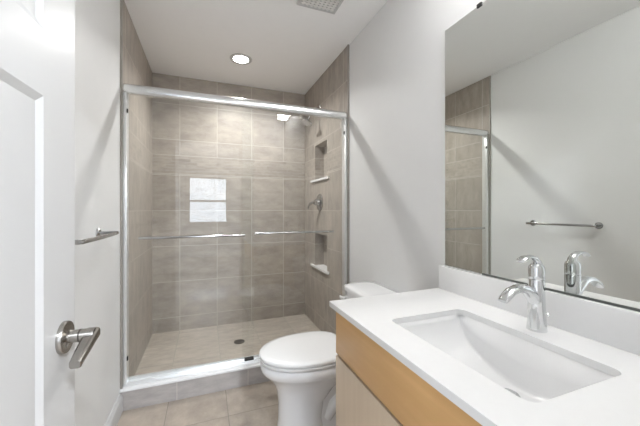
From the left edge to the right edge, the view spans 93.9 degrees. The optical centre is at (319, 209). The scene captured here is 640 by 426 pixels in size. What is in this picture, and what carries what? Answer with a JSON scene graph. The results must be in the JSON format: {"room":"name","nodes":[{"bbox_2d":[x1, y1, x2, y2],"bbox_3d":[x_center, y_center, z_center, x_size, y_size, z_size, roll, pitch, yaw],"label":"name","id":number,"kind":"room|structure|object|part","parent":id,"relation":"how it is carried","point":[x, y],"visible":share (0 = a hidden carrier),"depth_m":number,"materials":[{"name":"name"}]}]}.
{"room":"bathroom","nodes":[
{"label":"bathroom","id":0,"kind":"room"},
{"bbox_2d":[75,0,151,425],"bbox_3d":[-1.106,-0.042,1.402,0.130,2.484,3.170,0,0,-21],"label":"wall","id":1,"kind":"structure","parent":0,"point":[97,22],"depth_m":1.54,"materials":[{"name":"white paint"}]},
{"bbox_2d":[75,228,118,244],"bbox_3d":[-0.927,0.110,1.217,0.094,0.048,0.493,0,0,-21],"label":"towel bar","id":2,"kind":"object","parent":1,"relation":"attached to","point":[100,234],"visible":0.7,"depth_m":1.20,"materials":[{"name":"silver metal"}]},
{"bbox_2d":[104,393,122,425],"bbox_3d":[-0.834,1.144,0.866,0.016,0.112,1.949,0,0,-21],"label":"baseboard","id":3,"kind":"structure","parent":1,"relation":"attached to","point":[113,419],"depth_m":1.66,"materials":[{"name":"grey paint"}]},
{"bbox_2d":[120,0,122,388],"bbox_3d":[-1.187,-0.108,1.786,0.013,2.352,0.012,0,0,-21],"label":"trim","id":4,"kind":"structure","parent":1,"relation":"attached to","point":[121,1],"depth_m":1.78,"materials":[{"name":"grey metal"}]},
{"bbox_2d":[117,314,320,425],"bbox_3d":[-0.324,1.231,1.637,1.760,0.138,3.290,0,0,-21],"label":"floor","id":5,"kind":"structure","parent":0,"point":[196,346],"depth_m":2.23,"materials":[{"name":"tile"}]},
{"bbox_2d":[121,367,270,410],"bbox_3d":[-0.497,1.141,2.090,1.518,0.117,0.096,0,0,-21],"label":"shower curb","id":6,"kind":"object","parent":5,"relation":"on","point":[139,398],"visible":0.36,"depth_m":1.91,"materials":[{"name":"tile"}]},
{"bbox_2d":[119,363,260,392],"bbox_3d":[-0.497,1.076,2.090,1.518,0.014,0.120,0,0,-21],"label":"cap","id":7,"kind":"object","parent":6,"relation":"on","point":[233,369],"visible":0.24,"depth_m":1.90,"materials":[{"name":"white stone"}]},
{"bbox_2d":[123,83,346,386],"bbox_3d":[-0.498,0.149,2.092,1.499,1.838,0.134,0,0,-22],"label":"shower door frame","id":8,"kind":"structure","parent":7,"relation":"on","point":[128,89],"depth_m":1.93,"materials":[{"name":"silver metal"}]},
{"bbox_3d":[-0.496,-0.739,2.088,1.498,0.062,0.056,0,0,-21],"label":"header rail","id":9,"kind":"part","parent":8,"relation":"part of","materials":[{"name":"silver metal"}]},
{"bbox_2d":[234,339,244,343],"bbox_3d":[-0.711,1.160,2.629,0.092,0.004,0.092,0,0,-21],"label":"shower drain","id":10,"kind":"object","parent":5,"relation":"on","point":[239,341],"visible":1,"depth_m":2.63,"materials":[{"name":"grey metal"}]},
{"bbox_2d":[259,281,398,425],"bbox_3d":[0.058,0.835,1.660,0.782,0.730,0.450,0,0,-21],"label":"toilet","id":11,"kind":"object","parent":5,"relation":"on","point":[301,367],"visible":0.5,"depth_m":1.51,"materials":[{"name":"white ceramic"}]},
{"bbox_3d":[-0.081,0.767,1.607,0.482,0.017,0.370,0,0,-21],"label":"seat","id":12,"kind":"part","parent":11,"relation":"part of","materials":[{"name":"white plastic"}]},
{"bbox_3d":[-0.072,0.752,1.611,0.504,0.045,0.374,0,0,-21],"label":"lid","id":13,"kind":"part","parent":11,"relation":"part of","materials":[{"name":"white plastic"}]},
{"bbox_3d":[0.322,0.647,1.761,0.212,0.274,0.430,0,0,-21],"label":"tank","id":14,"kind":"part","parent":11,"relation":"part of","materials":[{"name":"white ceramic"}]},
{"bbox_3d":[0.318,0.489,1.760,0.226,0.039,0.450,0,0,-21],"label":"tank lid","id":15,"kind":"part","parent":11,"relation":"part of","materials":[{"name":"white ceramic"}]},
{"bbox_2d":[336,312,481,425],"bbox_3d":[0.492,0.794,0.849,0.554,0.812,0.954,0,0,-21],"label":"vanity cabinet","id":16,"kind":"object","parent":5,"relation":"on","point":[374,388],"visible":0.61,"depth_m":0.90,"materials":[{"name":"brown wood"}]},
{"bbox_3d":[0.157,0.838,0.976,0.018,0.515,0.474,0,0,-21],"label":"door","id":17,"kind":"part","parent":16,"relation":"part of","materials":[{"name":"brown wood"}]},
{"bbox_2d":[329,288,639,425],"bbox_3d":[0.482,0.378,0.847,0.577,0.020,0.987,0,0,-21],"label":"countertop","id":18,"kind":"structure","parent":16,"relation":"on","point":[615,401],"depth_m":0.73,"materials":[{"name":"white stone"}]},
{"bbox_2d":[398,315,613,402],"bbox_3d":[0.462,0.468,0.838,0.326,0.158,0.486,0,0,-21],"label":"sink","id":19,"kind":"object","parent":18,"relation":"in","point":[532,372],"visible":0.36,"depth_m":0.93,"materials":[{"name":"white ceramic"}]},
{"bbox_2d":[498,255,549,332],"bbox_3d":[0.621,0.252,0.900,0.207,0.231,0.054,0,0,-21],"label":"faucet","id":20,"kind":"object","parent":18,"relation":"on","point":[534,292],"visible":1,"depth_m":0.90,"materials":[{"name":"silver metal"}]},
{"bbox_3d":[0.601,0.258,0.892,0.164,0.075,0.036,0,0,-21],"label":"spout","id":21,"kind":"part","parent":20,"relation":"part of","materials":[{"name":"silver metal"}]},
{"bbox_3d":[0.640,0.174,0.908,0.097,0.075,0.043,0,0,-21],"label":"handle","id":22,"kind":"part","parent":20,"relation":"part of","materials":[{"name":"silver metal"}]},
{"bbox_2d":[152,73,304,333],"bbox_3d":[-0.787,-0.042,3.157,1.720,2.484,0.120,0,0,-21],"label":"wall","id":23,"kind":"structure","parent":0,"point":[217,169],"depth_m":3.02,"materials":[{"name":"stone"}]},
{"bbox_2d":[124,0,387,94],"bbox_3d":[-0.324,-1.333,1.637,1.760,0.100,3.290,0,0,-21],"label":"ceiling","id":24,"kind":"structure","parent":0,"point":[289,45],"depth_m":2.21,"materials":[{"name":"white paint"}]},
{"bbox_2d":[230,53,251,64],"bbox_3d":[-0.673,-1.280,2.542,0.184,0.007,0.184,0,0,-21],"label":"recessed light","id":25,"kind":"object","parent":24,"relation":"in","point":[242,59],"visible":1,"depth_m":2.54,"materials":[{"name":"white plastic"}]},
{"bbox_2d":[296,0,343,13],"bbox_3d":[0.020,-1.276,1.782,0.260,0.016,0.255,0,0,-21],"label":"ceiling vent","id":26,"kind":"object","parent":24,"relation":"in","point":[329,6],"visible":1,"depth_m":1.85,"materials":[{"name":"grey paint"}]},
{"bbox_2d":[305,0,485,333],"bbox_3d":[0.458,-0.042,2.001,0.220,2.484,3.170,0,0,-21],"label":"wall","id":27,"kind":"structure","parent":0,"point":[397,60],"depth_m":1.86,"materials":[{"name":"white paint"}]},
{"bbox_2d":[301,105,320,126],"bbox_3d":[-0.089,-0.907,2.857,0.189,0.215,0.120,0,0,-21],"label":"shower","id":28,"kind":"object","parent":27,"relation":"attached to","point":[307,122],"visible":0.78,"depth_m":2.84,"materials":[{"name":"silver metal"}]},
{"bbox_2d":[308,194,322,210],"bbox_3d":[-0.048,-0.072,2.877,0.099,0.164,0.174,0,0,-21],"label":"shower valve","id":29,"kind":"object","parent":27,"relation":"attached to","point":[319,201],"visible":1,"depth_m":2.86,"materials":[{"name":"silver metal"}]},
{"bbox_3d":[-0.029,-0.072,2.880,0.062,0.164,0.164,0,0,-21],"label":"valve plate","id":30,"kind":"part","parent":29,"relation":"part of","materials":[{"name":"silver metal"}]},
{"bbox_2d":[310,264,328,274],"bbox_3d":[0.035,0.569,2.905,0.112,0.020,0.462,0,0,-21],"label":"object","id":31,"kind":"structure","parent":27,"relation":"attached to","point":[323,268],"depth_m":2.89,"materials":[{"name":"white stone"}]},
{"bbox_2d":[310,176,328,182],"bbox_3d":[0.035,-0.291,2.905,0.112,0.020,0.462,0,0,-21],"label":"shelf","id":32,"kind":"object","parent":27,"relation":"attached to","point":[326,177],"depth_m":2.85,"materials":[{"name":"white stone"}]},
{"bbox_2d":[347,44,348,283],"bbox_3d":[0.220,-0.108,2.324,0.013,2.352,0.012,0,0,-21],"label":"trim","id":33,"kind":"structure","parent":27,"relation":"attached to","point":[348,44],"depth_m":2.32,"materials":[{"name":"grey tile"}]},
{"bbox_2d":[439,265,639,355],"bbox_3d":[0.743,0.315,0.946,0.020,0.106,0.986,0,0,-21],"label":"backsplash","id":34,"kind":"structure","parent":27,"relation":"attached to","point":[618,327],"depth_m":0.90,"materials":[{"name":"white stone"}]},
{"bbox_2d":[445,0,639,311],"bbox_3d":[0.748,-0.288,0.948,0.010,1.098,0.936,0,0,-21],"label":"mirror","id":35,"kind":"object","parent":27,"relation":"attached to","point":[542,97],"visible":1,"depth_m":0.96,"materials":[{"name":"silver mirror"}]},
{"bbox_3d":[0.284,-0.042,0.173,1.850,2.484,0.120,0,0,-21],"label":"wall","id":36,"kind":"structure","parent":0,"visible":0},
{"bbox_2d":[0,0,99,425],"bbox_3d":[-0.449,0.173,0.380,0.100,2.030,0.700,0,0,-19],"label":"door","id":37,"kind":"structure","parent":36,"relation":"in","point":[39,358],"depth_m":0.56,"materials":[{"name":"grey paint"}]},
{"bbox_3d":[-0.533,0.278,0.660,0.058,0.069,0.069,0,0,-19],"label":"handle","id":38,"kind":"part","parent":37,"relation":"part of","materials":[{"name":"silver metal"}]},
{"bbox_3d":[-0.503,0.292,0.638,0.029,0.049,0.097,0,0,-19],"label":"lever","id":39,"kind":"part","parent":37,"relation":"part of","materials":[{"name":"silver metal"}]}
]}

